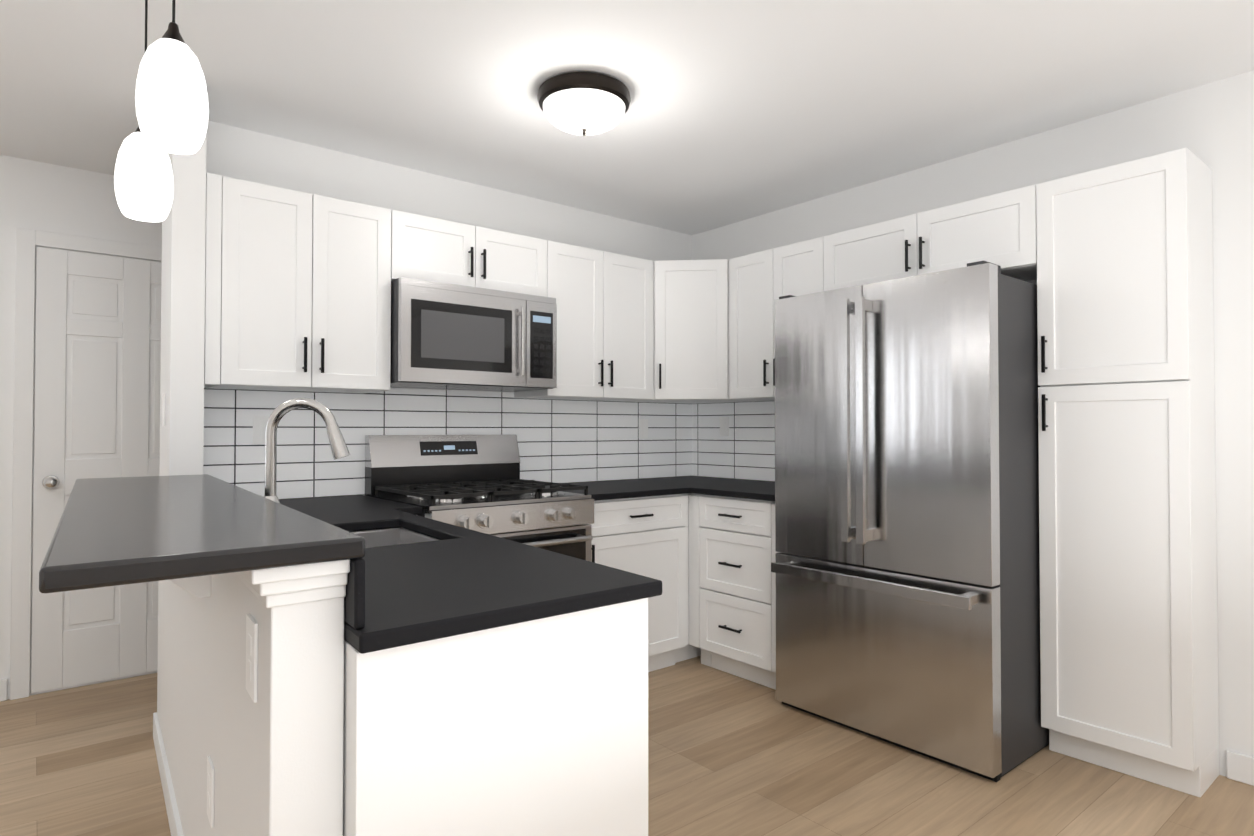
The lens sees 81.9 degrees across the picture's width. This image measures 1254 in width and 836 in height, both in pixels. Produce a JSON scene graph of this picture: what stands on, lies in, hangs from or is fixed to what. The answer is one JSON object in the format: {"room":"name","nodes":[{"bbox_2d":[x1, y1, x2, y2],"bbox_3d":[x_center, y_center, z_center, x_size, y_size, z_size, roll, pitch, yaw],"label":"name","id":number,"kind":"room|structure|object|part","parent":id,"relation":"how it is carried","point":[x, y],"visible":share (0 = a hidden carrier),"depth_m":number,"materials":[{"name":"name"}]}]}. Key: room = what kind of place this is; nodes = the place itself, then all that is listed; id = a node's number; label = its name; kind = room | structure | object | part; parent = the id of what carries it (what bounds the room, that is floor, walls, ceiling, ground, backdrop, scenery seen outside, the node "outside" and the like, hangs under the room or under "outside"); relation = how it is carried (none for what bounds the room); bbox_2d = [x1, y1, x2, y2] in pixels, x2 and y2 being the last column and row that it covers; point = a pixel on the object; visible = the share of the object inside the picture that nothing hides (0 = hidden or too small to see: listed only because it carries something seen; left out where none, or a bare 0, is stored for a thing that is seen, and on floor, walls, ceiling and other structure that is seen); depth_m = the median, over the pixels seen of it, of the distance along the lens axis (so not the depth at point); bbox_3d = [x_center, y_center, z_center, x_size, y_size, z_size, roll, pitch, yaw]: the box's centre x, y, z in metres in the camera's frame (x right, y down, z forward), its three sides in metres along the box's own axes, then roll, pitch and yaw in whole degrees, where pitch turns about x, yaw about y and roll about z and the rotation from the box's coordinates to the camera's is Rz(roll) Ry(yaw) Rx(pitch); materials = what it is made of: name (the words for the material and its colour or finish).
{"room":"kitchen","nodes":[
{"label":"kitchen","id":0,"kind":"room"},
{"bbox_2d":[0,155,161,699],"bbox_3d":[-2.764,0.041,3.332,6.720,2.440,0.120,1,-1,-39],"label":"wall","id":1,"kind":"structure","parent":0,"point":[41,196],"depth_m":3.29,"materials":[{"name":"white paint"}]},
{"bbox_2d":[0,679,6,701],"bbox_3d":[-4.030,1.196,2.185,3.269,0.095,0.017,1,-1,-39],"label":"baseboard","id":2,"kind":"structure","parent":1,"relation":"attached to","point":[3,683],"depth_m":3.21,"materials":[{"name":"white wood"}]},
{"bbox_2d":[10,228,161,699],"bbox_3d":[-2.407,0.205,3.532,0.910,2.118,0.018,1,-1,-39],"label":"closet door","id":3,"kind":"structure","parent":1,"relation":"in","point":[97,364],"depth_m":3.39,"materials":[{"name":"white paint"}]},
{"bbox_2d":[42,475,59,488],"bbox_3d":[-2.634,0.296,3.301,0.064,0.064,0.062,1,-1,-39],"label":"door knob","id":4,"kind":"object","parent":3,"relation":"attached to","point":[51,482],"visible":1,"depth_m":3.29,"materials":[{"name":"silver metal"}]},
{"bbox_2d":[153,84,206,783],"bbox_3d":[-1.679,0.032,2.703,0.116,2.439,0.476,1,-1,-36],"label":"wall","id":5,"kind":"structure","parent":0,"point":[182,327],"depth_m":2.53,"materials":[{"name":"white paint"}]},
{"bbox_2d":[203,121,691,499],"bbox_3d":[-0.677,0.048,3.746,2.728,2.440,0.130,1,-1,-39],"label":"wall","id":6,"kind":"structure","parent":0,"point":[566,441],"depth_m":3.45,"materials":[{"name":"tile"}]},
{"bbox_2d":[253,416,268,443],"bbox_3d":[-1.504,0.051,2.979,0.072,0.116,0.006,1,-1,-39],"label":"outlet","id":7,"kind":"object","parent":6,"relation":"attached to","point":[259,424],"depth_m":2.97,"materials":[{"name":"white plastic"}]},
{"bbox_2d":[204,173,390,392],"bbox_3d":[-1.337,-0.496,2.907,0.676,0.760,0.357,1,-1,-39],"label":"upper cabinet","id":8,"kind":"object","parent":6,"relation":"attached to","point":[297,290],"visible":0.98,"depth_m":2.78,"materials":[{"name":"white wood"}]},
{"bbox_2d":[391,210,546,296],"bbox_3d":[-0.776,-0.721,3.372,0.769,0.294,0.357,1,-1,-39],"label":"upper cabinet","id":9,"kind":"object","parent":6,"relation":"attached to","point":[435,249],"visible":0.79,"depth_m":3.23,"materials":[{"name":"white wood"}]},
{"bbox_2d":[390,277,556,391],"bbox_3d":[-0.746,-0.356,3.329,0.760,0.430,0.449,1,-1,-39],"label":"microwave","id":10,"kind":"object","parent":9,"relation":"attached to","point":[446,336],"visible":0.98,"depth_m":3.15,"materials":[{"name":"silver metal"}]},
{"bbox_2d":[514,240,652,400],"bbox_3d":[-0.212,-0.481,3.831,0.685,0.760,0.357,1,-1,-39],"label":"upper cabinet","id":11,"kind":"object","parent":6,"relation":"attached to","point":[604,301],"visible":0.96,"depth_m":3.71,"materials":[{"name":"white wood"}]},
{"bbox_2d":[638,419,647,438],"bbox_3d":[0.097,0.064,4.294,0.072,0.116,0.006,1,-1,-39],"label":"outlet","id":12,"kind":"object","parent":6,"relation":"attached to","point":[642,423],"depth_m":4.29,"materials":[{"name":"white plastic"}]},
{"bbox_2d":[620,259,757,403],"bbox_3d":[0.367,-0.476,4.144,0.615,0.760,0.608,1,-1,-39],"label":"upper cabinet","id":13,"kind":"object","parent":6,"relation":"attached to","point":[687,401],"depth_m":3.92,"materials":[{"name":"white wood"}]},
{"bbox_3d":[0.345,-0.480,3.920,0.296,0.756,0.289,1,-1,-39],"label":"upper corner cabinet door","id":14,"kind":"part","parent":13,"relation":"part of","materials":[{"name":"white wood"}]},
{"bbox_2d":[0,656,1253,835],"bbox_3d":[-0.234,1.241,0.137,6.840,0.060,8.240,1,-1,-39],"label":"floor","id":15,"kind":"structure","parent":0,"point":[729,754],"depth_m":2.47,"materials":[{"name":"brown wood"}]},
{"bbox_2d":[162,559,349,835],"bbox_3d":[-1.056,0.727,1.720,0.263,1.018,1.838,1,-1,-36],"label":"wall","id":16,"kind":"structure","parent":15,"relation":"on","point":[274,752],"depth_m":1.09,"materials":[{"name":"white paint"}]},
{"bbox_3d":[-1.085,0.275,1.654,0.129,0.114,0.936,1,-1,-36],"label":"bar bracket","id":17,"kind":"part","parent":16,"relation":"part of","materials":[{"name":"white paint"}]},
{"bbox_2d":[39,474,364,593],"bbox_3d":[-1.077,0.201,1.692,0.374,0.031,1.870,1,-1,-36],"label":"bar","id":18,"kind":"object","parent":16,"relation":"on","point":[119,531],"visible":1,"depth_m":1.08,"materials":[{"name":"black stone"}]},
{"bbox_2d":[365,435,593,561],"bbox_3d":[-0.643,0.668,3.182,0.756,1.182,0.764,1,-1,-39],"label":"range","id":19,"kind":"object","parent":15,"relation":"on","point":[474,482],"visible":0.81,"depth_m":3.17,"materials":[{"name":"silver metal"}]},
{"bbox_2d":[343,598,647,835],"bbox_3d":[-0.362,0.790,1.487,0.614,0.885,0.656,1,-1,-39],"label":"base cabinet","id":20,"kind":"object","parent":15,"relation":"on","point":[349,649],"depth_m":1.20,"materials":[{"name":"white wood"}]},
{"bbox_3d":[-0.180,0.786,1.224,0.562,0.885,0.018,1,-1,-39],"label":"kitchen peninsula cabinet end panel","id":21,"kind":"part","parent":20,"relation":"part of","materials":[{"name":"white wood"}]},
{"bbox_2d":[590,494,686,671],"bbox_3d":[-0.135,0.824,3.676,0.641,0.885,0.664,1,-1,-39],"label":"base cabinet","id":22,"kind":"object","parent":15,"relation":"on","point":[645,536],"visible":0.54,"depth_m":3.53,"materials":[{"name":"white wood"}]},
{"bbox_2d":[543,476,774,500],"bbox_3d":[0.291,0.366,3.682,1.302,0.029,1.204,1,-1,-39],"label":"countertop","id":23,"kind":"structure","parent":22,"relation":"on","point":[714,486],"depth_m":3.65,"materials":[{"name":"black stone"}]},
{"bbox_2d":[675,493,700,662],"bbox_3d":[0.351,0.831,4.110,0.655,0.885,0.610,1,-1,-39],"label":"base cabinet","id":24,"kind":"object","parent":15,"relation":"on","point":[688,651],"visible":0.04,"depth_m":3.74,"materials":[{"name":"white wood"}]},
{"bbox_2d":[689,493,779,689],"bbox_3d":[0.732,0.824,3.641,0.664,0.885,0.591,1,-1,-39],"label":"base cabinet","id":25,"kind":"object","parent":15,"relation":"on","point":[735,559],"depth_m":3.46,"materials":[{"name":"white wood"}]},
{"bbox_3d":[0.581,0.827,3.852,0.630,0.885,0.073,1,-1,-39],"label":"base cabinet filler","id":26,"kind":"part","parent":25,"relation":"part of","materials":[{"name":"white wood"}]},
{"bbox_3d":[0.916,0.820,3.445,0.630,0.885,0.055,1,-1,-39],"label":"base cabinet filler","id":27,"kind":"part","parent":25,"relation":"part of","materials":[{"name":"white wood"}]},
{"bbox_2d":[771,261,1048,781],"bbox_3d":[1.173,0.360,3.004,0.745,1.792,0.928,1,-1,-39],"label":"fridge","id":28,"kind":"object","parent":15,"relation":"on","point":[905,566],"visible":1,"depth_m":2.69,"materials":[{"name":"silver metal"}]},
{"bbox_2d":[1036,148,1218,797],"bbox_3d":[1.790,0.185,2.605,0.357,2.130,0.457,1,-1,-39],"label":"pantry cabinet","id":29,"kind":"object","parent":15,"relation":"on","point":[1127,539],"visible":1,"depth_m":2.49,"materials":[{"name":"white wood"}]},
{"bbox_3d":[-1.230,0.808,2.652,0.603,0.885,0.853,1,-1,-39],"label":"cabinet","id":30,"kind":"object","parent":15,"relation":"on","visible":0},
{"bbox_2d":[279,495,661,653],"bbox_3d":[-0.772,0.291,2.150,0.694,0.132,2.260,1,-1,-36],"label":"countertop","id":31,"kind":"structure","parent":30,"relation":"on","point":[453,580],"depth_m":1.39,"materials":[{"name":"black stone"}]},
{"bbox_2d":[260,398,349,502],"bbox_3d":[-0.898,0.135,1.983,0.215,0.379,0.208,1,-1,-39],"label":"faucet","id":32,"kind":"object","parent":31,"relation":"on","point":[338,446],"visible":0.77,"depth_m":1.94,"materials":[{"name":"silver metal"}]},
{"bbox_2d":[351,527,438,547],"bbox_3d":[-0.747,0.451,2.045,0.444,0.188,0.550,1,-1,-39],"label":"sink","id":33,"kind":"object","parent":31,"relation":"in","point":[386,537],"depth_m":2.33,"materials":[{"name":"silver metal"}]},
{"bbox_2d":[0,0,1253,234],"bbox_3d":[-0.234,-1.258,0.176,6.840,0.060,8.240,1,-1,-39],"label":"ceiling","id":34,"kind":"structure","parent":0,"point":[740,110],"depth_m":2.54,"materials":[{"name":"white paint"}]},
{"bbox_2d":[114,0,208,221],"bbox_3d":[-1.045,-0.868,1.631,0.156,0.672,0.844,1,-1,-39],"label":"pendant lamp","id":35,"kind":"object","parent":34,"relation":"hanging from","point":[171,101],"visible":1,"depth_m":1.50,"materials":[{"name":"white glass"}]},
{"bbox_2d":[537,72,630,135],"bbox_3d":[-0.156,-1.108,2.632,0.340,0.160,0.340,1,-1,-39],"label":"ceiling light fixture","id":36,"kind":"object","parent":34,"relation":"attached to","point":[584,103],"visible":0.98,"depth_m":2.53,"materials":[{"name":"white glass"}]},
{"bbox_2d":[692,70,1253,776],"bbox_3d":[2.359,0.025,2.286,0.130,2.440,8.000,1,-1,-39],"label":"wall","id":37,"kind":"structure","parent":0,"point":[1210,124],"depth_m":2.62,"materials":[{"name":"white paint"}]},
{"bbox_2d":[720,417,728,435],"bbox_3d":[0.585,0.052,4.339,0.005,0.116,0.072,1,-1,-39],"label":"outlet","id":38,"kind":"object","parent":37,"relation":"attached to","point":[724,421],"depth_m":4.33,"materials":[{"name":"white plastic"}]},
{"bbox_2d":[729,236,823,400],"bbox_3d":[0.853,-0.482,3.756,0.357,0.760,0.602,1,-1,-39],"label":"upper cabinet","id":39,"kind":"object","parent":37,"relation":"attached to","point":[761,282],"visible":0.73,"depth_m":3.73,"materials":[{"name":"white wood"}]},
{"bbox_2d":[824,185,1036,290],"bbox_3d":[1.345,-0.722,3.162,0.357,0.300,0.940,1,-1,-39],"label":"upper cabinet","id":40,"kind":"object","parent":37,"relation":"attached to","point":[999,229],"visible":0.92,"depth_m":2.99,"materials":[{"name":"white wood"}]},
{"bbox_2d":[1226,750,1253,785],"bbox_3d":[3.454,1.175,0.832,0.017,0.095,4.329,1,-1,-39],"label":"baseboard","id":41,"kind":"structure","parent":37,"relation":"attached to","point":[1240,767],"depth_m":2.47,"materials":[{"name":"white wood"}]}
]}

